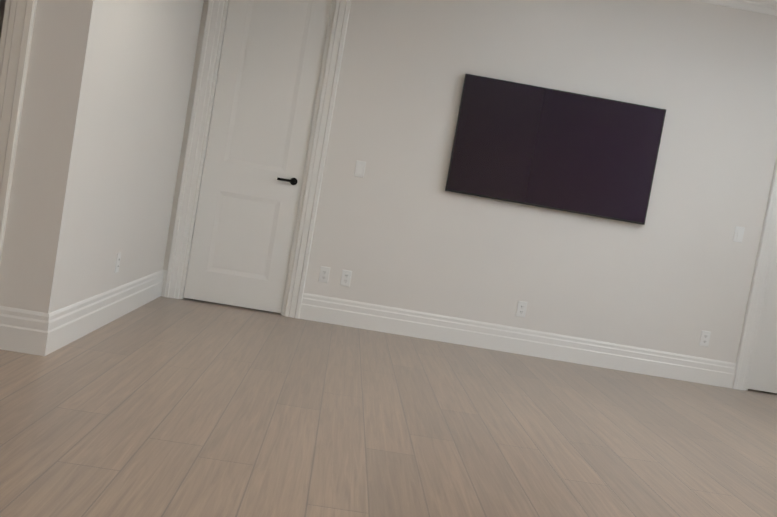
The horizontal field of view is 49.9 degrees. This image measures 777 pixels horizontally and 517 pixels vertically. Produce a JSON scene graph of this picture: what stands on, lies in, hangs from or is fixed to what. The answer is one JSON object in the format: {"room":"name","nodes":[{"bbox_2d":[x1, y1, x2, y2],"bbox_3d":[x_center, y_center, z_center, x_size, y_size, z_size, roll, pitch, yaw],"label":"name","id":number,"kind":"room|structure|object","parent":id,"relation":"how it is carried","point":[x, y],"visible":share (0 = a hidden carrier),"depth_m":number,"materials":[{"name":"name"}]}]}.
{"room":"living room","nodes":[
{"label":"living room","id":0,"kind":"room"},
{"bbox_2d":[0,0,107,312],"bbox_3d":[-3.069,-1.372,3.620,3.590,3.060,0.140,9,4,-3],"label":"wall","id":1,"kind":"structure","parent":0,"point":[67,44],"depth_m":3.70,"materials":[{"name":"white paint"}]},
{"bbox_2d":[0,0,36,262],"bbox_3d":[-2.182,-0.963,3.689,1.226,2.543,0.196,9,4,-3],"label":"door frame","id":2,"kind":"structure","parent":1,"relation":"attached to","point":[17,27],"depth_m":3.64,"materials":[{"name":"paint"}]},
{"bbox_2d":[64,0,203,306],"bbox_3d":[-1.436,-1.175,4.856,0.170,3.060,2.130,9,4,-3],"label":"wall","id":3,"kind":"structure","parent":0,"point":[102,122],"depth_m":4.69,"materials":[{"name":"white paint"}]},
{"bbox_2d":[36,270,166,355],"bbox_3d":[-1.574,0.260,4.871,0.030,0.190,2.297,9,4,-3],"label":"baseboard","id":4,"kind":"structure","parent":3,"relation":"attached to","point":[61,327],"depth_m":4.39,"materials":[{"name":"white paint"}]},
{"bbox_2d":[114,252,120,272],"bbox_3d":[-1.540,0.024,4.753,0.008,0.115,0.070,9,4,-3],"label":"electrical outlet","id":5,"kind":"object","parent":3,"relation":"attached to","point":[118,258],"visible":0.98,"depth_m":4.74,"materials":[{"name":"white plastic"}]},
{"bbox_2d":[0,296,776,516],"bbox_3d":[0.958,1.181,-0.671,11.880,0.060,13.980,9,4,-3],"label":"floor","id":6,"kind":"structure","parent":0,"point":[160,406],"depth_m":3.48,"materials":[{"name":"brown wood"}]},
{"bbox_2d":[0,0,776,362],"bbox_3d":[0.345,-0.952,6.091,7.930,3.060,0.140,9,4,-3],"label":"wall","id":7,"kind":"structure","parent":0,"point":[398,226],"depth_m":6.08,"materials":[{"name":"white paint"}]},
{"bbox_2d":[163,0,351,318],"bbox_3d":[-0.925,-0.897,6.038,0.986,2.533,0.196,9,4,-3],"label":"door frame","id":8,"kind":"structure","parent":7,"relation":"attached to","point":[199,118],"depth_m":5.96,"materials":[{"name":"white paint"}]},
{"bbox_2d":[184,0,332,312],"bbox_3d":[-0.934,-0.836,6.011,0.716,2.390,0.136,9,4,-3],"label":"door","id":9,"kind":"structure","parent":7,"relation":"in","point":[267,85],"depth_m":6.00,"materials":[{"name":"white paint"}]},
{"bbox_2d":[318,266,329,282],"bbox_3d":[-0.466,0.117,6.059,0.070,0.115,0.008,9,4,-3],"label":"electrical outlet","id":10,"kind":"object","parent":7,"relation":"attached to","point":[324,274],"visible":1,"depth_m":6.06,"materials":[{"name":"white plastic"}]},
{"bbox_2d":[340,270,351,286],"bbox_3d":[-0.308,0.143,6.068,0.070,0.115,0.008,9,4,-3],"label":"electrical outlet","id":11,"kind":"object","parent":7,"relation":"attached to","point":[346,277],"visible":1,"depth_m":6.07,"materials":[{"name":"white plastic"}]},
{"bbox_2d":[354,161,365,177],"bbox_3d":[-0.204,-0.644,6.013,0.070,0.115,0.013,9,4,-3],"label":"light switch","id":12,"kind":"object","parent":7,"relation":"attached to","point":[360,168],"visible":1,"depth_m":6.01,"materials":[{"name":"white plastic"}]},
{"bbox_2d":[299,293,735,387],"bbox_3d":[0.975,0.610,6.155,3.264,0.190,0.017,9,4,-3],"label":"baseboard","id":13,"kind":"structure","parent":7,"relation":"attached to","point":[318,308],"depth_m":6.15,"materials":[{"name":"white paint"}]},
{"bbox_2d":[516,301,527,316],"bbox_3d":[0.980,0.373,6.142,0.070,0.115,0.008,9,4,-3],"label":"electrical outlet","id":14,"kind":"object","parent":7,"relation":"attached to","point":[521,308],"visible":1,"depth_m":6.14,"materials":[{"name":"white plastic"}]},
{"bbox_2d":[445,74,665,224],"bbox_3d":[1.208,-0.784,6.047,1.480,0.845,0.050,9,4,-3],"label":"wall-mounted tv","id":15,"kind":"object","parent":7,"relation":"attached to","point":[532,145],"visible":1,"depth_m":6.02,"materials":[{"name":"black plastic"}]},
{"bbox_2d":[699,330,710,346],"bbox_3d":[2.359,0.598,6.220,0.070,0.115,0.008,9,4,-3],"label":"electrical outlet","id":16,"kind":"object","parent":7,"relation":"attached to","point":[705,338],"visible":1,"depth_m":6.22,"materials":[{"name":"white plastic"}]},
{"bbox_2d":[733,226,744,242],"bbox_3d":[2.593,-0.178,6.172,0.070,0.115,0.013,9,4,-3],"label":"light switch","id":17,"kind":"object","parent":7,"relation":"attached to","point":[738,234],"visible":1,"depth_m":6.17,"materials":[{"name":"white plastic"}]},
{"bbox_2d":[731,0,776,8],"bbox_3d":[2.479,-1.680,2.031,3.496,0.150,8.011,9,4,-3],"label":"ceiling","id":18,"kind":"structure","parent":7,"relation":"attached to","point":[769,3],"depth_m":6.03,"materials":[{"name":"white paint"}]},
{"bbox_2d":[732,158,776,390],"bbox_3d":[3.265,-0.199,6.277,0.996,2.533,0.196,9,4,-3],"label":"door frame","id":19,"kind":"structure","parent":7,"relation":"attached to","point":[756,302],"depth_m":6.20,"materials":[{"name":"white paint"}]},
{"bbox_2d":[748,247,776,392],"bbox_3d":[3.257,-0.138,6.249,0.726,2.390,0.136,9,4,-3],"label":"back door","id":20,"kind":"structure","parent":7,"relation":"in","point":[763,376],"depth_m":6.27,"materials":[{"name":"white paint"}]},
{"bbox_3d":[0.477,-1.960,1.991,10.200,0.505,8.175,9,4,-3],"label":"ceiling","id":21,"kind":"structure","parent":0,"visible":0},
{"bbox_2d":[694,0,776,15],"bbox_3d":[2.461,-1.569,2.038,3.693,0.395,8.187,9,4,-3],"label":"crown molding","id":22,"kind":"structure","parent":21,"relation":"attached to","point":[750,7],"depth_m":6.04,"materials":[{"name":"white paint"}]}
]}

